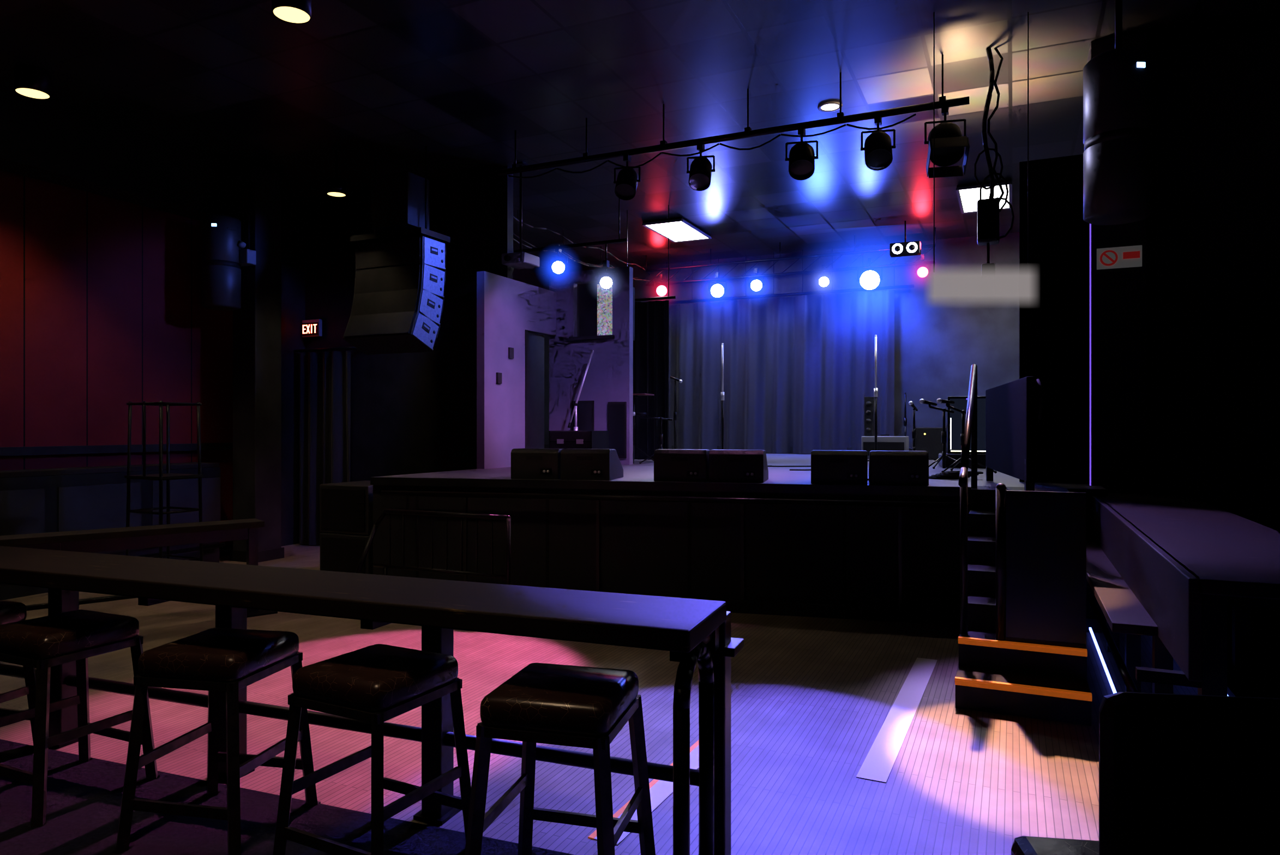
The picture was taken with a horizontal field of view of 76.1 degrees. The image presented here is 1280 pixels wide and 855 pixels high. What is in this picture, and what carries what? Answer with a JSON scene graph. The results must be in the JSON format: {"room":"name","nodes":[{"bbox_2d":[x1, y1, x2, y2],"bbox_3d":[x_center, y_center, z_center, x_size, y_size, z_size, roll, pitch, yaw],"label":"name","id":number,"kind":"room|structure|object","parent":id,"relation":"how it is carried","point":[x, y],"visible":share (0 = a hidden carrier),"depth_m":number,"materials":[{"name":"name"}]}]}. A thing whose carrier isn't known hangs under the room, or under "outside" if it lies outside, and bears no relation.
{"room":"live music venue","nodes":[
{"label":"live music venue","id":0,"kind":"room"},
{"bbox_2d":[229,156,284,562],"bbox_3d":[-4.390,-0.750,9.248,0.400,4.500,0.551,0,0,24],"label":"column","id":1,"kind":"structure","parent":0,"point":[257,181],"depth_m":9.17,"materials":[{"name":"black paint"}]},
{"bbox_2d":[0,82,543,556],"bbox_3d":[-5.690,-0.750,7.456,0.500,4.500,18.850,0,0,24],"label":"wall","id":2,"kind":"structure","parent":0,"point":[101,310],"depth_m":8.30,"materials":[{"name":"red paint"}]},
{"bbox_2d":[0,739,574,854],"bbox_3d":[-4.001,1.494,0.790,7.000,0.012,6.500,0,0,21],"label":"floor","id":3,"kind":"structure","parent":0,"point":[84,800],"depth_m":3.07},
{"bbox_2d":[0,601,35,752],"bbox_3d":[-3.041,1.149,3.612,0.501,0.706,0.501,0,0,15],"label":"bar stool","id":4,"kind":"object","parent":3,"relation":"on","point":[10,612],"visible":0.64,"depth_m":3.72,"materials":[{"name":"leather"}]},
{"bbox_2d":[0,609,160,828],"bbox_3d":[-2.367,1.149,3.360,0.501,0.706,0.501,0,0,24],"label":"bar stool","id":5,"kind":"object","parent":3,"relation":"on","point":[42,643],"visible":0.99,"depth_m":3.26,"materials":[{"name":"leather"}]},
{"bbox_2d":[111,627,320,854],"bbox_3d":[-1.561,1.149,3.059,0.501,0.706,0.501,0,0,11],"label":"bar stool","id":6,"kind":"object","parent":3,"relation":"on","point":[214,660],"visible":1,"depth_m":2.89,"materials":[{"name":"leather"}]},
{"bbox_2d":[0,545,743,854],"bbox_3d":[-2.189,1.035,3.465,5.220,0.930,0.600,0,0,21],"label":"bar-height table","id":7,"kind":"object","parent":3,"relation":"on","point":[693,631],"visible":0.94,"depth_m":2.83,"materials":[{"name":"brown wood"}]},
{"bbox_2d":[273,644,471,854],"bbox_3d":[-0.894,1.149,2.788,0.501,0.706,0.501,0,0,27],"label":"bar stool","id":8,"kind":"object","parent":3,"relation":"on","point":[376,684],"visible":0.95,"depth_m":2.68,"materials":[{"name":"leather"}]},
{"bbox_2d":[464,662,655,854],"bbox_3d":[-0.241,1.149,2.565,0.501,0.706,0.501,0,0,15],"label":"bar stool","id":9,"kind":"object","parent":3,"relation":"on","point":[576,706],"visible":1,"depth_m":2.43,"materials":[{"name":"leather"}]},
{"bbox_2d":[305,165,513,481],"bbox_3d":[-2.925,-0.750,10.064,3.130,4.500,0.150,0,0,24],"label":"wall","id":10,"kind":"structure","parent":0,"point":[415,413],"depth_m":9.87,"materials":[{"name":"black paint"}]},
{"bbox_2d":[302,319,322,337],"bbox_3d":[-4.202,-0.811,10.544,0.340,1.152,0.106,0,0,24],"label":"exit sign","id":11,"kind":"object","parent":10,"relation":"attached to","point":[311,328],"visible":0.91,"depth_m":10.50,"materials":[{"name":"grey"}]},
{"bbox_2d":[293,346,358,545],"bbox_3d":[-3.932,0.245,10.337,1.030,2.490,0.249,0,0,24],"label":"curtains","id":12,"kind":"object","parent":10,"relation":"hanging from","point":[324,378],"visible":0.82,"depth_m":10.34,"materials":[{"name":"black fabric"}]},
{"bbox_2d":[476,266,634,469],"bbox_3d":[-1.163,-0.745,10.114,2.308,2.390,1.542,0,0,-32],"label":"wall","id":13,"kind":"structure","parent":0,"point":[510,360],"depth_m":9.91,"materials":[{"name":"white painted drywall in a light color"}]},
{"bbox_2d":[596,283,612,335],"bbox_3d":[-0.403,-1.460,10.125,0.300,0.680,0.032,0,0,24],"label":"poster","id":14,"kind":"object","parent":13,"relation":"attached to","point":[604,297],"visible":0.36,"depth_m":10.12,"materials":[{"name":"multicoloured paper"}]},
{"bbox_2d":[0,543,1197,854],"bbox_3d":[-1.031,1.500,5.333,13.500,0.001,18.850,0,0,24],"label":"floor","id":15,"kind":"structure","parent":0,"point":[811,697],"depth_m":3.90,"materials":[{"name":"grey wood"}]},
{"bbox_2d":[0,462,225,601],"bbox_3d":[-6.979,0.945,4.170,0.520,1.110,10.800,0,0,24],"label":"wall","id":16,"kind":"structure","parent":15,"relation":"on","point":[59,499],"depth_m":7.84,"materials":[{"name":"brown wood"}]},
{"bbox_2d":[0,518,277,617],"bbox_3d":[-4.059,1.125,5.820,2.740,0.750,0.300,0,0,-41],"label":"table","id":17,"kind":"object","parent":15,"relation":"on","point":[89,541],"visible":0.62,"depth_m":6.06,"materials":[{"name":"brown wood"}]},
{"bbox_2d":[124,400,203,561],"bbox_3d":[-4.299,0.634,7.400,0.488,1.732,0.428,0,0,24],"label":"frame","id":18,"kind":"object","parent":15,"relation":"on","point":[161,476],"visible":0.88,"depth_m":7.31,"materials":[{"name":"black metal"}]},
{"bbox_2d":[320,480,373,574],"bbox_3d":[-2.729,1.028,8.159,0.630,0.945,0.635,0,0,24],"label":"stack","id":19,"kind":"object","parent":15,"relation":"on","point":[346,508],"visible":0.64,"depth_m":7.87,"materials":[{"name":"black"}]},
{"bbox_2d":[355,508,511,585],"bbox_3d":[-1.675,1.094,6.633,1.488,0.828,0.519,0,0,24],"label":"crowd barrier","id":20,"kind":"object","parent":15,"relation":"on","point":[507,576],"visible":0.89,"depth_m":6.59,"materials":[{"name":"black metal"}]},
{"bbox_2d":[587,657,937,845],"bbox_3d":[0.880,1.498,4.119,0.887,0.004,2.983,0,0,27],"label":"tape","id":21,"kind":"object","parent":15,"relation":"on","point":[878,764],"visible":0.71,"depth_m":3.88,"materials":[{"name":"white"}]},
{"bbox_2d":[954,363,1091,725],"bbox_3d":[2.417,0.515,5.208,0.644,1.970,2.133,0,0,24],"label":"stairs","id":22,"kind":"structure","parent":15,"relation":"on","point":[1031,680],"depth_m":4.54,"materials":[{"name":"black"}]},
{"bbox_2d":[1011,691,1279,854],"bbox_3d":[0.870,0.920,1.233,0.500,1.160,0.490,0,0,8],"label":"cabinet","id":23,"kind":"object","parent":15,"relation":"on","point":[1179,774],"visible":1,"depth_m":1.01,"materials":[{"name":"leather"}]},
{"bbox_2d":[1086,493,1279,695],"bbox_3d":[2.861,0.999,4.422,0.800,1.002,3.980,0,0,24],"label":"bar counter","id":24,"kind":"object","parent":15,"relation":"on","point":[1169,569],"visible":0.7,"depth_m":3.56,"materials":[{"name":"brown wood"}]},
{"bbox_2d":[0,0,1279,274],"bbox_3d":[-1.031,-3.000,5.333,13.500,0.001,18.850,0,0,24],"label":"ceiling","id":25,"kind":"structure","parent":0,"point":[390,80],"depth_m":7.15,"materials":[{"name":"paint"}]},
{"bbox_2d":[14,63,51,99],"bbox_3d":[-5.094,-2.900,6.863,0.250,0.200,0.250,0,0,24],"label":"pendant light","id":26,"kind":"object","parent":25,"relation":"in","point":[30,81],"visible":1,"depth_m":6.79,"materials":[{"name":"black metal"}]},
{"bbox_2d":[201,152,241,310],"bbox_3d":[-4.598,-2.155,8.997,0.401,1.690,0.390,0,0,24],"label":"speaker","id":27,"kind":"object","parent":25,"relation":"hanging from","point":[221,234],"visible":0.99,"depth_m":8.85},
{"bbox_2d":[271,0,311,24],"bbox_3d":[-2.365,-2.900,5.556,0.250,0.200,0.250,0,0,24],"label":"pendant light","id":28,"kind":"object","parent":25,"relation":"in","point":[298,12],"visible":1,"depth_m":5.59,"materials":[{"name":"black metal"}]},
{"bbox_2d":[326,146,346,197],"bbox_3d":[-3.258,-2.750,8.782,0.200,0.500,0.200,0,0,24],"label":"pendant light","id":29,"kind":"object","parent":25,"relation":"in","point":[336,186],"visible":1,"depth_m":8.72,"materials":[{"name":"black metal"}]},
{"bbox_2d":[343,145,450,355],"bbox_3d":[-2.626,-1.901,8.803,0.960,2.198,0.617,0,0,24],"label":"speaker","id":30,"kind":"object","parent":25,"relation":"hanging from","point":[397,304],"visible":1,"depth_m":8.66},
{"bbox_2d":[501,161,539,269],"bbox_3d":[-1.361,-2.419,9.286,0.300,1.163,0.370,0,0,24],"label":"ceiling projector","id":31,"kind":"object","parent":25,"relation":"hanging from","point":[520,260],"depth_m":9.24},
{"bbox_2d":[513,197,627,289],"bbox_3d":[-0.889,-2.213,9.850,1.670,1.573,0.561,0,0,24],"label":"pipe","id":32,"kind":"object","parent":25,"relation":"hanging from","point":[558,266],"visible":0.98,"depth_m":9.88,"materials":[{"name":"black metal"}]},
{"bbox_2d":[513,209,658,283],"bbox_3d":[-1.061,-2.745,12.407,0.699,0.510,5.505,0,0,24],"label":"cable","id":33,"kind":"object","parent":32,"relation":"hanging from","point":[600,265],"depth_m":12.46,"materials":[{"name":"black rubber"}]},
{"bbox_2d":[626,205,676,459],"bbox_3d":[0.109,-1.280,11.172,0.819,3.440,0.147,0,0,24],"label":"drapes","id":34,"kind":"object","parent":25,"relation":"hanging from","point":[650,344],"visible":0.75,"depth_m":11.13,"materials":[{"name":"black fabric"}]},
{"bbox_2d":[641,217,711,242],"bbox_3d":[0.571,-2.982,12.334,0.635,0.085,1.245,0,0,24],"label":"recessed light","id":35,"kind":"object","parent":25,"relation":"in","point":[680,229],"visible":1,"depth_m":12.21,"materials":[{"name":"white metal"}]},
{"bbox_2d":[497,54,969,200],"bbox_3d":[0.565,-2.502,7.357,4.471,0.995,0.431,0,0,24],"label":"lighting truss","id":36,"kind":"object","parent":25,"relation":"attached to","point":[949,142],"visible":1,"depth_m":6.98,"materials":[{"name":"black metal"}]},
{"bbox_2d":[665,241,914,453],"bbox_3d":[2.290,-1.280,14.011,4.580,3.440,0.296,0,0,24],"label":"curtain","id":37,"kind":"object","parent":25,"relation":"hanging from","point":[799,371],"visible":0.91,"depth_m":13.97,"materials":[{"name":"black fabric"}]},
{"bbox_2d":[645,220,935,298],"bbox_3d":[2.330,-2.221,12.382,5.593,2.463,1.851,0,0,24],"label":"truss","id":38,"kind":"object","parent":25,"relation":"attached to","point":[869,280],"visible":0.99,"depth_m":12.93,"materials":[{"name":"black metal"}]},
{"bbox_2d":[817,101,842,112],"bbox_3d":[1.775,-2.994,7.641,0.230,0.012,0.230,0,0,24],"label":"recessed light","id":39,"kind":"object","parent":25,"relation":"in","point":[830,106],"visible":0.95,"depth_m":7.63,"materials":[{"name":"grey"}]},
{"bbox_2d":[929,11,1034,301],"bbox_3d":[2.464,-1.929,5.907,0.850,2.142,0.015,0,0,0],"label":"hanging sign","id":40,"kind":"object","parent":25,"relation":"hanging from","point":[944,285],"visible":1,"depth_m":5.90,"materials":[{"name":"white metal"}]},
{"bbox_2d":[956,179,1012,213],"bbox_3d":[4.457,-2.982,10.563,0.635,0.085,1.245,0,0,24],"label":"recessed light","id":41,"kind":"object","parent":25,"relation":"in","point":[968,195],"visible":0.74,"depth_m":10.37,"materials":[{"name":"white metal"}]},
{"bbox_2d":[974,46,1014,269],"bbox_3d":[2.784,-2.097,6.433,0.291,1.814,0.160,0,0,24],"label":"chain","id":42,"kind":"object","parent":25,"relation":"hanging from","point":[988,210],"visible":0.99,"depth_m":6.43,"materials":[{"name":"black metal"}]},
{"bbox_2d":[1083,0,1157,225],"bbox_3d":[2.985,-2.150,5.090,0.401,1.700,0.390,0,0,24],"label":"speaker","id":43,"kind":"object","parent":25,"relation":"hanging from","point":[1119,84],"visible":1,"depth_m":4.94},
{"bbox_2d":[370,453,1107,633],"bbox_3d":[0.637,0.975,10.440,9.300,1.050,8.173,0,0,24],"label":"stage","id":44,"kind":"structure","parent":0,"point":[785,544],"depth_m":6.71,"materials":[{"name":"black paint"}]},
{"bbox_2d":[511,448,623,480],"bbox_3d":[-0.536,0.318,7.715,0.902,0.264,1.367,0,0,14],"label":"wedges","id":45,"kind":"object","parent":44,"relation":"on","point":[529,463],"visible":1,"depth_m":7.08,"materials":[{"name":"black paint"}]},
{"bbox_2d":[548,430,609,448],"bbox_3d":[-0.674,0.243,9.047,0.532,0.414,0.417,0,0,24],"label":"road case","id":46,"kind":"object","parent":44,"relation":"on","point":[565,439],"visible":0.57,"depth_m":8.88,"materials":[{"name":"black metal"}]},
{"bbox_2d":[567,350,593,430],"bbox_3d":[-0.764,-0.240,9.825,0.548,1.385,0.478,0,0,0],"label":"boom microphone stand","id":47,"kind":"object","parent":44,"relation":"on","point":[575,410],"visible":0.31,"depth_m":9.74,"materials":[{"name":"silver metal"}]},
{"bbox_2d":[633,393,654,463],"bbox_3d":[-0.080,0.011,10.351,0.566,0.872,0.551,0,0,0],"label":"microphone stand","id":48,"kind":"object","parent":44,"relation":"on","point":[641,394],"visible":0.6,"depth_m":10.39,"materials":[{"name":"black metal"}]},
{"bbox_2d":[633,411,672,464],"bbox_3d":[0.199,0.126,10.262,0.477,0.652,0.547,0,0,-30],"label":"microphone stand","id":49,"kind":"object","parent":44,"relation":"on","point":[660,436],"visible":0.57,"depth_m":10.29,"materials":[{"name":"black metal"}]},
{"bbox_2d":[669,376,682,449],"bbox_3d":[0.516,-0.153,12.000,0.250,1.206,0.250,0,0,0],"label":"microphone stand","id":50,"kind":"object","parent":44,"relation":"on","point":[680,381],"visible":0.67,"depth_m":11.99,"materials":[{"name":"black metal"}]},
{"bbox_2d":[653,449,768,483],"bbox_3d":[0.720,0.318,7.401,0.915,0.264,1.367,0,0,14],"label":"wedges","id":51,"kind":"object","parent":44,"relation":"on","point":[730,466],"visible":1,"depth_m":6.76,"materials":[{"name":"black paint"}]},
{"bbox_2d":[720,343,724,449],"bbox_3d":[1.172,-0.373,11.600,0.250,1.646,0.250,0,0,0],"label":"microphone stand","id":52,"kind":"object","parent":44,"relation":"on","point":[722,392],"visible":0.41,"depth_m":11.59,"materials":[{"name":"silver metal"}]},
{"bbox_2d":[810,449,928,485],"bbox_3d":[1.965,0.318,7.090,0.895,0.264,1.367,0,0,14],"label":"wedges","id":53,"kind":"object","parent":44,"relation":"on","point":[885,467],"visible":1,"depth_m":6.45,"materials":[{"name":"black paint"}]},
{"bbox_2d":[867,334,878,461],"bbox_3d":[3.143,-0.392,10.900,0.250,1.684,0.250,0,0,0],"label":"microphone stand","id":54,"kind":"object","parent":44,"relation":"on","point":[875,390],"visible":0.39,"depth_m":10.88,"materials":[{"name":"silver metal"}]},
{"bbox_2d":[767,465,983,479],"bbox_3d":[1.880,0.416,8.447,1.508,0.066,3.498,0,0,-28],"label":"rug","id":55,"kind":"object","parent":44,"relation":"on","point":[952,474],"visible":0.52,"depth_m":7.10,"materials":[{"name":"fabric"}]},
{"bbox_2d":[861,396,946,460],"bbox_3d":[3.735,0.003,11.588,1.130,0.895,0.313,0,0,24],"label":"amplifier","id":56,"kind":"object","parent":44,"relation":"on","point":[929,439],"visible":0.76,"depth_m":11.51,"materials":[{"name":"grey plastic"}]},
{"bbox_2d":[903,392,912,449],"bbox_3d":[4.184,-0.051,12.975,0.548,1.005,0.478,0,0,0],"label":"microphone stand","id":57,"kind":"object","parent":44,"relation":"on","point":[905,418],"visible":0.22,"depth_m":12.89,"materials":[{"name":"black metal"}]},
{"bbox_2d":[908,401,938,461],"bbox_3d":[3.551,0.055,10.675,0.548,0.794,0.478,0,0,0],"label":"microphone stand","id":58,"kind":"object","parent":44,"relation":"on","point":[911,403],"visible":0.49,"depth_m":10.59,"materials":[{"name":"black metal"}]},
{"bbox_2d":[919,398,971,469],"bbox_3d":[3.190,0.076,8.675,0.560,0.752,0.478,0,0,0],"label":"microphone stand","id":59,"kind":"object","parent":44,"relation":"on","point":[943,433],"visible":0.8,"depth_m":8.58,"materials":[{"name":"black metal"}]},
{"bbox_2d":[938,396,985,467],"bbox_3d":[3.742,0.048,9.300,0.620,0.803,0.450,0,0,15],"label":"television","id":60,"kind":"object","parent":44,"relation":"on","point":[954,420],"visible":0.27,"depth_m":9.29,"materials":[{"name":"black plastic"}]},
{"bbox_2d":[936,398,996,473],"bbox_3d":[3.233,0.080,8.275,0.559,0.745,0.478,0,0,0],"label":"microphone stand","id":61,"kind":"object","parent":44,"relation":"on","point":[939,400],"visible":0.72,"depth_m":8.18,"materials":[{"name":"black metal"}]},
{"bbox_2d":[543,232,1019,454],"bbox_3d":[2.894,-0.750,13.946,13.500,4.500,0.160,0,0,24],"label":"wall","id":62,"kind":"structure","parent":0,"point":[937,344],"depth_m":13.17,"materials":[{"name":"black paint"}]},
{"bbox_2d":[985,376,1086,648],"bbox_3d":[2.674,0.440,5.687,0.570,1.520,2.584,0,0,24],"label":"loudspeaker","id":63,"kind":"object","parent":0,"point":[1041,536],"depth_m":4.53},
{"bbox_2d":[1019,31,1148,494],"bbox_3d":[3.525,-0.750,6.529,0.900,4.500,0.434,0,0,24],"label":"column","id":64,"kind":"structure","parent":0,"point":[1083,329],"depth_m":6.59,"materials":[{"name":"black paint"}]},
{"bbox_2d":[1148,28,1279,531],"bbox_3d":[5.209,-0.750,6.005,2.700,4.500,0.190,0,0,24],"label":"wall","id":65,"kind":"structure","parent":0,"point":[1214,228],"depth_m":6.32,"materials":[{"name":"black paint"}]},
{"bbox_2d":[1227,605,1279,698],"bbox_3d":[2.621,1.400,0.234,2.625,0.200,12.600,0,0,24],"label":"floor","id":66,"kind":"structure","parent":0,"point":[1263,681],"depth_m":4.59,"materials":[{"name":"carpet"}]}
]}

